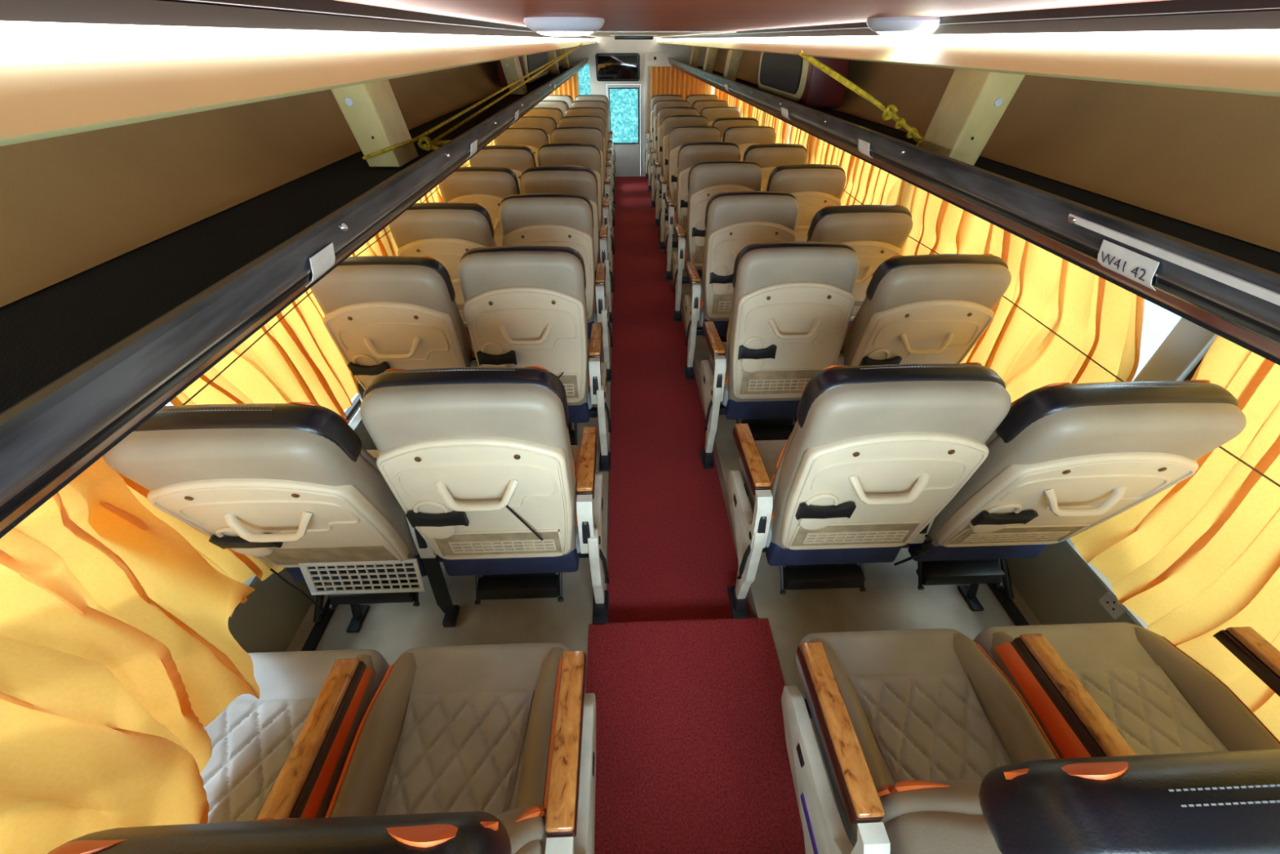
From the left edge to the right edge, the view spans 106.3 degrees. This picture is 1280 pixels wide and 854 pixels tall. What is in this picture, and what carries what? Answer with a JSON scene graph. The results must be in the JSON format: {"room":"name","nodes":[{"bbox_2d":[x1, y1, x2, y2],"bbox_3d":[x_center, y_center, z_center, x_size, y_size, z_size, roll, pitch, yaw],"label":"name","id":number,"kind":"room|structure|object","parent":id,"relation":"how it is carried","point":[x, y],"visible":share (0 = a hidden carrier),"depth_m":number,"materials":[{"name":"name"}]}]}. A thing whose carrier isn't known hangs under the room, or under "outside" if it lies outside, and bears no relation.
{"room":"vehicle interior","nodes":[
{"label":"vehicle interior","id":0,"kind":"room"},
{"bbox_2d":[227,422,377,653],"bbox_3d":[-1.456,-1.984,3.892,0.060,2.020,9.750,-1,39,-2],"label":"wall","id":1,"kind":"structure","parent":0,"point":[272,614],"depth_m":1.71,"materials":[{"name":"plastic"}]},
{"bbox_2d":[227,393,362,622],"bbox_3d":[-1.439,-1.613,4.192,0.095,0.028,9.750,-1,39,-2],"label":"trim","id":2,"kind":"structure","parent":1,"relation":"attached to","point":[355,420],"depth_m":2.20,"materials":[{"name":"silver metal"}]},
{"bbox_2d":[301,597,337,650],"bbox_3d":[-1.336,-1.336,4.420,0.030,0.030,9.750,-1,39,-2],"label":"seat leg","id":3,"kind":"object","parent":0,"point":[317,630],"depth_m":1.80,"materials":[{"name":"paint"}]},
{"bbox_2d":[555,37,715,176],"bbox_3d":[-0.180,-5.094,7.749,2.850,2.020,0.060,-1,39,-2],"label":"wall","id":4,"kind":"structure","parent":0,"point":[604,45],"depth_m":7.26,"materials":[{"name":"plastic"}]},
{"bbox_2d":[0,0,595,39],"bbox_3d":[-0.505,-2.717,3.345,0.034,0.015,9.750,-1,39,-2],"label":"trim","id":5,"kind":"structure","parent":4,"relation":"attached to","point":[108,13],"depth_m":0.38,"materials":[{"name":"grey"}]},
{"bbox_2d":[155,0,595,37],"bbox_3d":[-0.501,-2.727,3.337,0.042,0.018,9.750,-1,39,-2],"label":"trim","id":6,"kind":"structure","parent":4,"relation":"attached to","point":[330,7],"depth_m":0.59,"materials":[{"name":"black"}]},
{"bbox_2d":[550,73,577,101],"bbox_3d":[-1.271,-5.013,7.648,0.600,1.100,0.044,-1,39,-2],"label":"window curtain","id":7,"kind":"object","parent":4,"relation":"hanging from","point":[569,87],"visible":0.08,"depth_m":7.46,"materials":[{"name":"fabric"}]},
{"bbox_2d":[595,53,639,81],"bbox_3d":[-0.338,-5.496,7.338,0.670,0.344,0.063,-1,39,-2],"label":"television","id":8,"kind":"object","parent":4,"relation":"attached to","point":[610,67],"visible":1,"depth_m":7.31,"materials":[{"name":"black plastic"}]},
{"bbox_2d":[606,84,639,176],"bbox_3d":[-0.256,-4.845,7.917,0.524,1.300,0.046,-1,39,-2],"label":"door","id":9,"kind":"structure","parent":4,"relation":"in","point":[627,163],"depth_m":7.99,"materials":[{"name":"white plastic"}]},
{"bbox_2d":[644,66,648,177],"bbox_3d":[0.097,-4.925,7.834,0.050,1.530,0.040,-1,39,-2],"label":"trim","id":10,"kind":"structure","parent":4,"relation":"attached to","point":[646,68],"depth_m":7.68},
{"bbox_2d":[644,52,706,66],"bbox_3d":[0.594,-5.595,7.310,1.045,0.170,0.050,-1,39,-2],"label":"trim","id":11,"kind":"structure","parent":4,"relation":"attached to","point":[661,60],"depth_m":7.28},
{"bbox_2d":[650,66,711,100],"bbox_3d":[0.643,-5.030,7.704,0.950,1.200,0.044,-1,39,-2],"label":"window curtain","id":12,"kind":"object","parent":4,"relation":"hanging from","point":[664,80],"visible":0.23,"depth_m":7.46,"materials":[{"name":"fabric"}]},
{"bbox_2d":[660,10,1279,39],"bbox_3d":[0.501,-2.740,3.373,0.034,0.015,9.750,-1,39,-2],"label":"trim","id":13,"kind":"structure","parent":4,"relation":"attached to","point":[1269,20],"depth_m":0.63,"materials":[{"name":"grey"}]},
{"bbox_2d":[660,0,1279,37],"bbox_3d":[0.497,-2.750,3.366,0.042,0.018,9.750,-1,39,-2],"label":"trim","id":14,"kind":"structure","parent":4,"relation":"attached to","point":[1173,7],"depth_m":0.64,"materials":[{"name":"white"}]},
{"bbox_2d":[285,173,1041,821],"bbox_3d":[-0.004,-1.324,4.556,2.850,0.160,9.850,-1,39,-2],"label":"floor","id":15,"kind":"structure","parent":0,"point":[892,599],"depth_m":1.89,"materials":[{"name":"beige plastic"}]},
{"bbox_2d":[102,401,442,632],"bbox_3d":[-0.967,0.221,1.629,0.579,1.110,0.722,-1,39,-2],"label":"seat","id":16,"kind":"object","parent":15,"relation":"on","point":[293,486],"visible":0.79,"depth_m":1.17,"materials":[{"name":"plastic"}]},
{"bbox_2d":[231,536,274,555],"bbox_3d":[-1.112,0.342,1.377,0.100,0.100,0.026,-1,55,-2],"label":"cup holder","id":17,"kind":"object","parent":16,"relation":"on","point":[239,544],"depth_m":1.35,"materials":[{"name":"beige plastic"}]},
{"bbox_2d":[421,555,459,626],"bbox_3d":[-0.715,0.571,1.726,0.080,0.436,0.080,-1,39,-2],"label":"seat leg","id":18,"kind":"object","parent":16,"relation":"attached to","point":[432,566],"visible":0.98,"depth_m":1.70,"materials":[{"name":"black metal"}]},
{"bbox_2d":[200,648,389,822],"bbox_3d":[-0.933,0.814,0.932,0.579,1.062,0.874,-1,39,-2],"label":"seat","id":19,"kind":"object","parent":15,"relation":"on","point":[283,753],"visible":0.49,"depth_m":1.10,"materials":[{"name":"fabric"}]},
{"bbox_2d":[233,648,389,706],"bbox_3d":[-0.940,0.798,1.162,0.486,0.131,0.495,-1,39,-2],"label":"seat cushion","id":20,"kind":"object","parent":19,"relation":"on","point":[283,678],"depth_m":1.26,"materials":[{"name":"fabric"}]},
{"bbox_2d":[310,255,478,402],"bbox_3d":[-0.998,-0.330,2.303,0.579,1.121,0.660,-1,39,-2],"label":"seat","id":21,"kind":"object","parent":15,"relation":"on","point":[382,313],"visible":0.62,"depth_m":1.85,"materials":[{"name":"plastic"}]},
{"bbox_2d":[388,202,496,343],"bbox_3d":[-1.028,-0.846,2.947,0.579,1.116,0.689,-1,39,-2],"label":"seat","id":22,"kind":"object","parent":15,"relation":"on","point":[443,232],"visible":0.3,"depth_m":2.42,"materials":[{"name":"beige leather"}]},
{"bbox_2d":[438,166,519,246],"bbox_3d":[-1.059,-1.377,3.604,0.579,1.119,0.678,-1,39,-2],"label":"seat","id":23,"kind":"object","parent":15,"relation":"on","point":[486,186],"visible":0.27,"depth_m":3.08,"materials":[{"name":"beige leather"}]},
{"bbox_2d":[360,365,609,624],"bbox_3d":[-0.413,0.180,1.671,0.595,1.121,0.646,-1,39,-2],"label":"seat","id":24,"kind":"object","parent":15,"relation":"on","point":[456,446],"visible":0.99,"depth_m":1.28,"materials":[{"name":"plastic"}]},
{"bbox_2d":[419,513,456,538],"bbox_3d":[-0.594,0.292,1.410,0.100,0.100,0.026,-1,44,-2],"label":"cup holder","id":25,"kind":"object","parent":24,"relation":"on","point":[437,526],"depth_m":1.38,"materials":[{"name":"beige plastic"}]},
{"bbox_2d":[570,444,580,552],"bbox_3d":[-0.451,0.259,1.830,0.486,0.131,0.495,-1,39,-2],"label":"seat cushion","id":26,"kind":"object","parent":24,"relation":"on","point":[577,540],"depth_m":1.64,"materials":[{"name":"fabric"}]},
{"bbox_2d":[469,145,536,194],"bbox_3d":[-1.089,-1.900,4.254,0.579,1.116,0.689,-1,39,-2],"label":"seat","id":27,"kind":"object","parent":15,"relation":"on","point":[517,158],"visible":0.19,"depth_m":3.70,"materials":[{"name":"beige leather"}]},
{"bbox_2d":[493,126,548,166],"bbox_3d":[-1.121,-2.447,4.929,0.579,1.120,0.631,-1,39,-2],"label":"seat","id":28,"kind":"object","parent":15,"relation":"on","point":[533,138],"visible":0.15,"depth_m":4.43,"materials":[{"name":"beige leather"}]},
{"bbox_2d":[509,115,556,143],"bbox_3d":[-1.151,-2.974,5.582,0.579,1.120,0.631,-1,39,-2],"label":"seat","id":29,"kind":"object","parent":15,"relation":"on","point":[548,124],"visible":0.14,"depth_m":5.08,"materials":[{"name":"beige leather"}]},
{"bbox_2d":[457,244,611,471],"bbox_3d":[-0.444,-0.359,2.345,0.595,1.115,0.600,-1,39,-2],"label":"seat","id":30,"kind":"object","parent":15,"relation":"on","point":[525,305],"visible":0.76,"depth_m":1.97,"materials":[{"name":"plastic"}]},
{"bbox_2d":[524,106,563,127],"bbox_3d":[-1.182,-3.499,6.233,0.579,1.121,0.637,-1,39,-2],"label":"seat","id":31,"kind":"object","parent":15,"relation":"on","point":[557,113],"visible":0.08,"depth_m":5.72,"materials":[{"name":"beige leather"}]},
{"bbox_2d":[498,192,613,382],"bbox_3d":[-0.475,-0.885,2.995,0.595,1.116,0.606,-1,39,-2],"label":"seat","id":32,"kind":"object","parent":15,"relation":"on","point":[556,220],"visible":0.44,"depth_m":2.56,"materials":[{"name":"beige leather"}]},
{"bbox_2d":[520,165,613,323],"bbox_3d":[-0.504,-1.390,3.620,0.595,1.119,0.678,-1,39,-2],"label":"seat","id":33,"kind":"object","parent":15,"relation":"on","point":[582,180],"visible":0.34,"depth_m":3.09,"materials":[{"name":"beige leather"}]},
{"bbox_2d":[537,142,614,281],"bbox_3d":[-0.535,-1.924,4.279,0.595,1.121,0.660,-1,39,-2],"label":"seat","id":34,"kind":"object","parent":15,"relation":"on","point":[571,154],"visible":0.31,"depth_m":3.77,"materials":[{"name":"beige leather"}]},
{"bbox_2d":[550,126,614,250],"bbox_3d":[-0.566,-2.463,4.949,0.595,1.119,0.619,-1,39,-2],"label":"seat","id":35,"kind":"object","parent":15,"relation":"on","point":[584,135],"visible":0.27,"depth_m":4.47,"materials":[{"name":"beige leather"}]},
{"bbox_2d":[559,115,615,226],"bbox_3d":[-0.596,-2.991,5.606,0.595,1.118,0.612,-1,39,-2],"label":"seat","id":36,"kind":"object","parent":15,"relation":"on","point":[597,122],"visible":0.21,"depth_m":5.13,"materials":[{"name":"beige leather"}]},
{"bbox_2d":[565,106,615,208],"bbox_3d":[-0.627,-3.517,6.256,0.595,1.119,0.619,-1,39,-2],"label":"seat","id":37,"kind":"object","parent":15,"relation":"on","point":[579,111],"visible":0.29,"depth_m":5.77,"materials":[{"name":"beige leather"}]},
{"bbox_2d":[570,100,615,192],"bbox_3d":[-0.657,-4.043,6.907,0.595,1.120,0.625,-1,39,-2],"label":"seat","id":38,"kind":"object","parent":15,"relation":"on","point":[597,104],"visible":0.22,"depth_m":6.42,"materials":[{"name":"beige leather"}]},
{"bbox_2d":[574,94,615,179],"bbox_3d":[-0.688,-4.573,7.566,0.595,1.118,0.612,-1,39,-2],"label":"seat","id":39,"kind":"object","parent":15,"relation":"on","point":[583,97],"visible":0.18,"depth_m":7.08,"materials":[{"name":"beige leather"}]},
{"bbox_2d":[644,94,684,178],"bbox_3d":[0.361,-4.587,7.580,0.595,1.121,0.649,-1,39,-2],"label":"seat","id":40,"kind":"object","parent":15,"relation":"on","point":[655,98],"visible":0.23,"depth_m":7.16,"materials":[{"name":"beige leather"}]},
{"bbox_2d":[647,99,690,191],"bbox_3d":[0.391,-4.065,6.934,0.595,1.120,0.631,-1,39,-2],"label":"seat","id":41,"kind":"object","parent":15,"relation":"on","point":[658,104],"visible":0.21,"depth_m":6.51,"materials":[{"name":"beige leather"}]},
{"bbox_2d":[649,106,698,207],"bbox_3d":[0.422,-3.538,6.281,0.595,1.120,0.631,-1,39,-2],"label":"seat","id":42,"kind":"object","parent":15,"relation":"on","point":[663,113],"visible":0.23,"depth_m":5.87,"materials":[{"name":"beige leather"}]},
{"bbox_2d":[607,176,751,622],"bbox_3d":[0.013,-1.751,5.112,0.591,0.006,8.231,-1,39,-2],"label":"carpet","id":43,"kind":"object","parent":15,"relation":"on","point":[672,553],"visible":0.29,"depth_m":2.70,"materials":[{"name":"carpet"}]},
{"bbox_2d":[586,617,805,853],"bbox_3d":[0.177,1.255,1.300,0.690,0.100,1.496,-1,39,-2],"label":"carpet","id":44,"kind":"object","parent":43,"relation":"on","point":[692,756],"visible":1,"depth_m":1.53,"materials":[{"name":"carpet"}]},
{"bbox_2d":[47,642,595,853],"bbox_3d":[-0.382,0.721,1.004,0.595,1.117,0.686,-1,39,-2],"label":"seat","id":45,"kind":"object","parent":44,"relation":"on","point":[486,748],"visible":1,"depth_m":1.05,"materials":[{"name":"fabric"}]},
{"bbox_2d":[375,642,570,815],"bbox_3d":[-0.421,0.786,1.177,0.486,0.131,0.495,-1,39,-2],"label":"seat cushion","id":46,"kind":"object","parent":45,"relation":"on","point":[459,743],"depth_m":1.14,"materials":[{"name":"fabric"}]},
{"bbox_2d":[781,628,1279,853],"bbox_3d":[0.666,0.692,1.038,0.595,1.120,0.672,-1,39,-2],"label":"seat","id":47,"kind":"object","parent":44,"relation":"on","point":[927,746],"visible":1,"depth_m":0.91,"materials":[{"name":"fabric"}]},
{"bbox_2d":[795,628,1012,846],"bbox_3d":[0.699,0.760,1.208,0.486,0.131,0.495,-1,39,-2],"label":"seat cushion","id":48,"kind":"object","parent":47,"relation":"on","point":[928,715],"depth_m":1.19,"materials":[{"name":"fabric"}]},
{"bbox_2d":[653,115,708,226],"bbox_3d":[0.452,-3.014,5.633,0.595,1.119,0.619,-1,39,-2],"label":"seat","id":49,"kind":"object","parent":15,"relation":"on","point":[669,122],"visible":0.3,"depth_m":5.22,"materials":[{"name":"beige leather"}]},
{"bbox_2d":[658,125,720,249],"bbox_3d":[0.482,-2.490,4.985,0.595,1.116,0.606,-1,39,-2],"label":"seat","id":50,"kind":"object","parent":15,"relation":"on","point":[678,136],"visible":0.27,"depth_m":4.57,"materials":[{"name":"beige leather"}]},
{"bbox_2d":[664,141,740,280],"bbox_3d":[0.514,-1.949,4.311,0.595,1.121,0.655,-1,39,-2],"label":"seat","id":51,"kind":"object","parent":15,"relation":"on","point":[689,153],"visible":0.42,"depth_m":3.86,"materials":[{"name":"beige leather"}]},
{"bbox_2d":[672,160,762,322],"bbox_3d":[0.543,-1.437,3.681,0.595,1.115,0.600,-1,39,-2],"label":"seat","id":52,"kind":"object","parent":15,"relation":"on","point":[706,180],"visible":0.48,"depth_m":3.26,"materials":[{"name":"beige leather"}]},
{"bbox_2d":[699,106,740,126],"bbox_3d":[0.977,-3.555,6.304,0.579,1.118,0.612,-1,39,-2],"label":"seat","id":53,"kind":"object","parent":15,"relation":"on","point":[711,113],"visible":0.11,"depth_m":5.82,"materials":[{"name":"beige leather"}]},
{"bbox_2d":[711,116,759,142],"bbox_3d":[1.009,-2.999,5.618,0.579,1.114,0.700,-1,39,-2],"label":"seat","id":54,"kind":"object","parent":15,"relation":"on","point":[722,123],"visible":0.12,"depth_m":5.04,"materials":[{"name":"beige leather"}]},
{"bbox_2d":[683,191,799,380],"bbox_3d":[0.574,-0.910,3.027,0.595,1.115,0.600,-1,39,-2],"label":"seat","id":55,"kind":"object","parent":15,"relation":"on","point":[735,220],"visible":0.61,"depth_m":2.63,"materials":[{"name":"plastic"}]},
{"bbox_2d":[691,289,703,326],"bbox_3d":[0.607,-0.821,3.168,0.486,0.131,0.495,-1,39,-2],"label":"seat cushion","id":56,"kind":"object","parent":55,"relation":"on","point":[701,308],"depth_m":2.97,"materials":[{"name":"plastic"}]},
{"bbox_2d":[722,125,776,160],"bbox_3d":[1.038,-2.499,4.995,0.579,1.119,0.619,-1,39,-2],"label":"seat","id":57,"kind":"object","parent":15,"relation":"on","point":[744,136],"visible":0.2,"depth_m":4.51,"materials":[{"name":"beige leather"}]},
{"bbox_2d":[742,143,807,191],"bbox_3d":[1.069,-1.949,4.315,0.579,1.116,0.689,-1,39,-2],"label":"seat","id":58,"kind":"object","parent":15,"relation":"on","point":[768,157],"visible":0.19,"depth_m":3.76,"materials":[{"name":"beige leather"}]},
{"bbox_2d":[699,241,859,468],"bbox_3d":[0.604,-0.384,2.377,0.595,1.113,0.594,-1,39,-2],"label":"seat","id":59,"kind":"object","parent":15,"relation":"on","point":[793,303],"visible":0.97,"depth_m":2.06,"materials":[{"name":"plastic"}]},
{"bbox_2d":[709,342,728,406],"bbox_3d":[0.638,-0.294,2.515,0.486,0.131,0.495,-1,39,-2],"label":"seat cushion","id":60,"kind":"object","parent":59,"relation":"on","point":[725,399],"depth_m":2.33,"materials":[{"name":"plastic"}]},
{"bbox_2d":[740,358,764,372],"bbox_3d":[0.494,-0.288,2.115,0.100,0.100,0.026,-1,36,-2],"label":"cup holder","id":61,"kind":"object","parent":59,"relation":"on","point":[747,365],"depth_m":2.11,"materials":[{"name":"beige plastic"}]},
{"bbox_2d":[766,164,846,241],"bbox_3d":[1.100,-1.427,3.665,0.579,1.119,0.678,-1,39,-2],"label":"seat","id":62,"kind":"object","parent":15,"relation":"on","point":[815,187],"visible":0.22,"depth_m":3.15,"materials":[{"name":"beige leather"}]},
{"bbox_2d":[806,204,912,328],"bbox_3d":[1.132,-0.869,2.986,0.579,1.103,0.756,-1,39,-2],"label":"seat","id":63,"kind":"object","parent":15,"relation":"on","point":[877,233],"visible":0.23,"depth_m":2.43,"materials":[{"name":"beige leather"}]},
{"bbox_2d":[727,362,1011,618],"bbox_3d":[0.636,0.160,1.696,0.595,1.121,0.658,-1,39,-2],"label":"seat","id":64,"kind":"object","parent":15,"relation":"on","point":[872,455],"visible":1,"depth_m":1.32,"materials":[{"name":"plastic"}]},
{"bbox_2d":[738,440,787,547],"bbox_3d":[0.668,0.233,1.862,0.486,0.131,0.495,-1,39,-2],"label":"seat cushion","id":65,"kind":"object","parent":64,"relation":"on","point":[773,449],"depth_m":1.92,"materials":[{"name":"fabric"}]},
{"bbox_2d":[798,506,833,529],"bbox_3d":[0.526,0.274,1.438,0.100,0.100,0.026,-1,46,-2],"label":"cup holder","id":66,"kind":"object","parent":64,"relation":"on","point":[821,517],"depth_m":1.41,"materials":[{"name":"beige plastic"}]},
{"bbox_2d":[835,253,1011,366],"bbox_3d":[1.161,-0.370,2.357,0.579,1.117,0.683,-1,39,-2],"label":"seat","id":67,"kind":"object","parent":15,"relation":"on","point":[934,308],"visible":0.62,"depth_m":1.88,"materials":[{"name":"plastic"}]},
{"bbox_2d":[901,379,1246,611],"bbox_3d":[1.192,0.167,1.694,0.579,1.112,0.711,-1,39,-2],"label":"seat","id":68,"kind":"object","parent":15,"relation":"on","point":[1064,460],"visible":0.68,"depth_m":1.23,"materials":[{"name":"plastic"}]},
{"bbox_2d":[968,513,1008,533],"bbox_3d":[1.047,0.289,1.440,0.100,0.100,0.026,-1,54,-2],"label":"cup holder","id":69,"kind":"object","parent":68,"relation":"on","point":[979,525],"depth_m":1.41,"materials":[{"name":"beige plastic"}]},
{"bbox_2d":[973,622,1279,758],"bbox_3d":[1.224,0.745,1.004,0.579,1.080,0.832,-1,39,-2],"label":"seat","id":70,"kind":"object","parent":15,"relation":"on","point":[1111,688],"visible":0.56,"depth_m":1.17,"materials":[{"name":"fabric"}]},
{"bbox_2d":[333,0,1171,37],"bbox_3d":[-0.002,-2.772,3.325,2.970,0.080,9.750,-1,39,-2],"label":"ceiling","id":71,"kind":"structure","parent":0,"point":[617,15],"depth_m":0.73,"materials":[{"name":"plastic"}]},
{"bbox_2d":[0,40,597,538],"bbox_3d":[-0.931,-2.575,3.440,0.941,0.365,9.750,-1,39,-2],"label":"luggage rack","id":72,"kind":"object","parent":71,"relation":"attached to","point":[156,215],"depth_m":0.83,"materials":[{"name":"black plastic"}]},
{"bbox_2d":[0,456,259,853],"bbox_3d":[-1.034,0.576,0.628,0.427,1.009,1.383,-1,39,-2],"label":"window curtain","id":73,"kind":"object","parent":72,"relation":"hanging from","point":[118,649],"visible":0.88,"depth_m":0.91,"materials":[{"name":"fabric"}]},
{"bbox_2d":[99,471,284,616],"bbox_3d":[-1.212,0.151,1.181,0.088,1.042,0.319,-1,39,-2],"label":"window curtain","id":74,"kind":"object","parent":72,"relation":"hanging from","point":[238,566],"visible":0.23,"depth_m":1.33,"materials":[{"name":"fabric"}]},
{"bbox_2d":[169,288,359,417],"bbox_3d":[-1.264,-0.343,1.689,0.081,0.912,1.147,-1,39,-2],"label":"window curtain","id":75,"kind":"object","parent":72,"relation":"hanging from","point":[298,359],"visible":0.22,"depth_m":1.72,"materials":[{"name":"fabric"}]},
{"bbox_2d":[0,23,595,65],"bbox_3d":[-0.505,-2.704,3.356,0.024,0.018,9.750,-1,39,-2],"label":"strip light","id":76,"kind":"object","parent":72,"relation":"attached to","point":[20,44],"visible":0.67,"depth_m":0.38,"materials":[{"name":"white"}]},
{"bbox_2d":[306,242,335,286],"bbox_3d":[-0.490,-0.249,0.734,0.025,0.042,0.070,-1,39,-2],"label":"number label","id":77,"kind":"object","parent":72,"relation":"on","point":[322,261],"visible":1,"depth_m":0.73,"materials":[{"name":"paper"}]},
{"bbox_2d":[349,185,444,257],"bbox_3d":[-1.316,-1.261,2.828,0.096,0.912,1.780,-1,39,-2],"label":"window curtain","id":78,"kind":"object","parent":72,"relation":"hanging from","point":[386,245],"visible":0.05,"depth_m":2.45,"materials":[{"name":"fabric"}]},
{"bbox_2d":[362,43,582,159],"bbox_3d":[-0.587,-1.935,2.661,0.155,0.284,3.308,4,39,5],"label":"rope","id":79,"kind":"object","parent":72,"relation":"on","point":[433,144],"visible":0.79,"depth_m":1.85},
{"bbox_2d":[460,140,494,167],"bbox_3d":[-1.406,-2.881,4.836,0.097,0.912,3.368,-1,39,-1],"label":"window curtain","id":80,"kind":"object","parent":72,"relation":"hanging from","point":[467,162],"visible":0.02,"depth_m":3.84,"materials":[{"name":"fabric"}]},
{"bbox_2d":[182,142,493,404],"bbox_3d":[-1.322,-2.029,3.702,0.004,0.020,9.000,-1,39,-2],"label":"wire","id":81,"kind":"object","parent":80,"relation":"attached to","point":[307,295],"visible":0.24,"depth_m":1.53,"materials":[{"name":"brown"}]},
{"bbox_2d":[496,52,548,87],"bbox_3d":[-1.072,-3.460,4.552,0.242,0.290,1.700,-1,39,-2],"label":"loudspeaker","id":82,"kind":"object","parent":72,"relation":"on","point":[530,63],"visible":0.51,"depth_m":4.09,"materials":[{"name":"black"}]},
{"bbox_2d":[526,52,548,77],"bbox_3d":[-0.961,-3.460,4.544,0.020,0.200,1.440,-1,39,-2],"label":"grille","id":83,"kind":"object","parent":82,"relation":"attached to","point":[535,61],"depth_m":4.43,"materials":[{"name":"black"}]},
{"bbox_2d":[523,17,604,35],"bbox_3d":[-0.161,-0.854,1.026,0.172,0.029,0.172,-1,39,-2],"label":"recessed light","id":84,"kind":"object","parent":71,"relation":"in","point":[548,26],"visible":1,"depth_m":0.97,"materials":[{"name":"grey"}]},
{"bbox_2d":[866,17,940,35],"bbox_3d":[0.567,-0.846,1.016,0.172,0.029,0.172,-1,39,-2],"label":"recessed light","id":85,"kind":"object","parent":71,"relation":"in","point":[886,26],"visible":0.86,"depth_m":0.97,"materials":[{"name":"grey"}]},
{"bbox_2d":[658,40,1279,365],"bbox_3d":[0.927,-2.617,3.492,0.941,0.365,9.750,-1,39,-2],"label":"luggage rack","id":86,"kind":"object","parent":71,"relation":"attached to","point":[1175,153],"depth_m":1.16,"materials":[{"name":"black plastic"}]},
{"bbox_2d":[714,88,742,117],"bbox_3d":[1.230,-4.437,6.766,0.099,0.912,2.153,-1,39,-2],"label":"window curtain","id":87,"kind":"object","parent":86,"relation":"hanging from","point":[732,101],"visible":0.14,"depth_m":6.52,"materials":[{"name":"fabric"}]},
{"bbox_2d":[742,101,791,143],"bbox_3d":[1.296,-3.134,5.150,0.092,0.912,2.001,-1,39,-2],"label":"window curtain","id":88,"kind":"object","parent":86,"relation":"hanging from","point":[782,129],"visible":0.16,"depth_m":4.79,"materials":[{"name":"fabric"}]},
{"bbox_2d":[756,52,850,107],"bbox_3d":[1.031,-2.361,3.190,0.242,0.290,1.250,-1,39,-2],"label":"loudspeaker","id":89,"kind":"object","parent":86,"relation":"on","point":[791,77],"visible":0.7,"depth_m":2.79,"materials":[{"name":"black"}]},
{"bbox_2d":[760,52,803,94],"bbox_3d":[0.920,-2.356,3.176,0.020,0.200,0.990,-1,39,-2],"label":"grille","id":90,"kind":"object","parent":89,"relation":"attached to","point":[780,73],"depth_m":3.10,"materials":[{"name":"black"}]},
{"bbox_2d":[789,125,898,205],"bbox_3d":[1.374,-1.868,3.580,0.083,0.912,2.044,-1,39,-2],"label":"window curtain","id":91,"kind":"object","parent":86,"relation":"hanging from","point":[868,184],"visible":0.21,"depth_m":3.13,"materials":[{"name":"fabric"}]},
{"bbox_2d":[798,50,924,146],"bbox_3d":[0.759,-1.107,1.624,0.483,0.262,0.061,17,42,20],"label":"rope","id":92,"kind":"object","parent":86,"relation":"attached to","point":[887,114],"visible":0.9,"depth_m":1.61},
{"bbox_2d":[661,31,1279,53],"bbox_3d":[0.501,-2.727,3.384,0.024,0.018,9.750,-1,39,-2],"label":"strip light","id":93,"kind":"object","parent":86,"relation":"attached to","point":[1227,42],"visible":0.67,"depth_m":0.67,"materials":[{"name":"white"}]},
{"bbox_2d":[885,177,1144,402],"bbox_3d":[1.445,-0.689,2.079,0.122,0.862,1.759,-1,39,-2],"label":"window curtain","id":94,"kind":"object","parent":86,"relation":"hanging from","point":[1101,318],"visible":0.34,"depth_m":1.77,"materials":[{"name":"fabric"}]},
{"bbox_2d":[1097,239,1159,290],"bbox_3d":[0.748,-0.249,0.734,0.025,0.042,0.100,-1,39,-2],"label":"number label","id":95,"kind":"object","parent":86,"relation":"attached to","point":[1140,268],"visible":1,"depth_m":0.73,"materials":[{"name":"paper"}]},
{"bbox_2d":[1068,213,1279,306],"bbox_3d":[0.753,0.077,0.277,0.006,0.012,1.380,-1,39,-2],"label":"handrail","id":96,"kind":"object","parent":86,"relation":"attached to","point":[1259,291],"visible":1,"depth_m":0.65,"materials":[{"name":"plastic"}]},
{"bbox_2d":[1069,334,1279,741],"bbox_3d":[1.527,0.451,0.786,0.119,1.012,1.586,-3,39,-4],"label":"window curtain","id":97,"kind":"object","parent":86,"relation":"hanging from","point":[1197,558],"visible":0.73,"depth_m":1.24,"materials":[{"name":"fabric"}]},
{"bbox_2d":[843,189,1279,487],"bbox_3d":[1.327,-2.058,3.801,0.004,0.020,9.000,-1,39,-2],"label":"wire","id":98,"kind":"object","parent":97,"relation":"attached to","point":[1011,301],"visible":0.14,"depth_m":1.52,"materials":[{"name":"brown"}]},
{"bbox_2d":[995,541,1137,625],"bbox_3d":[1.452,-2.050,3.975,0.060,2.020,9.750,-1,39,-2],"label":"wall","id":99,"kind":"structure","parent":0,"point":[1058,588],"depth_m":1.76,"materials":[{"name":"plastic"}]},
{"bbox_2d":[987,582,1029,626],"bbox_3d":[1.332,-1.397,4.495,0.030,0.030,9.750,-1,39,-2],"label":"trim","id":100,"kind":"structure","parent":99,"relation":"attached to","point":[1016,616],"depth_m":1.88,"materials":[{"name":"paint"}]},
{"bbox_2d":[1063,538,1148,629],"bbox_3d":[1.435,-1.679,4.273,0.095,0.028,9.750,-1,39,-2],"label":"trim","id":101,"kind":"structure","parent":99,"relation":"attached to","point":[1107,584],"depth_m":1.57,"materials":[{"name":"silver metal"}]},
{"bbox_2d":[1098,591,1125,618],"bbox_3d":[1.545,0.579,1.568,0.009,0.070,0.070,-1,39,-2],"label":"power outlet","id":102,"kind":"object","parent":99,"relation":"attached to","point":[1107,601],"visible":0.75,"depth_m":1.57,"materials":[{"name":"white plastic"}]},
{"bbox_2d":[1133,317,1217,381],"bbox_3d":[1.562,-0.093,1.463,0.072,1.032,0.100,-1,39,-2],"label":"trim","id":103,"kind":"structure","parent":99,"relation":"attached to","point":[1188,343],"depth_m":1.36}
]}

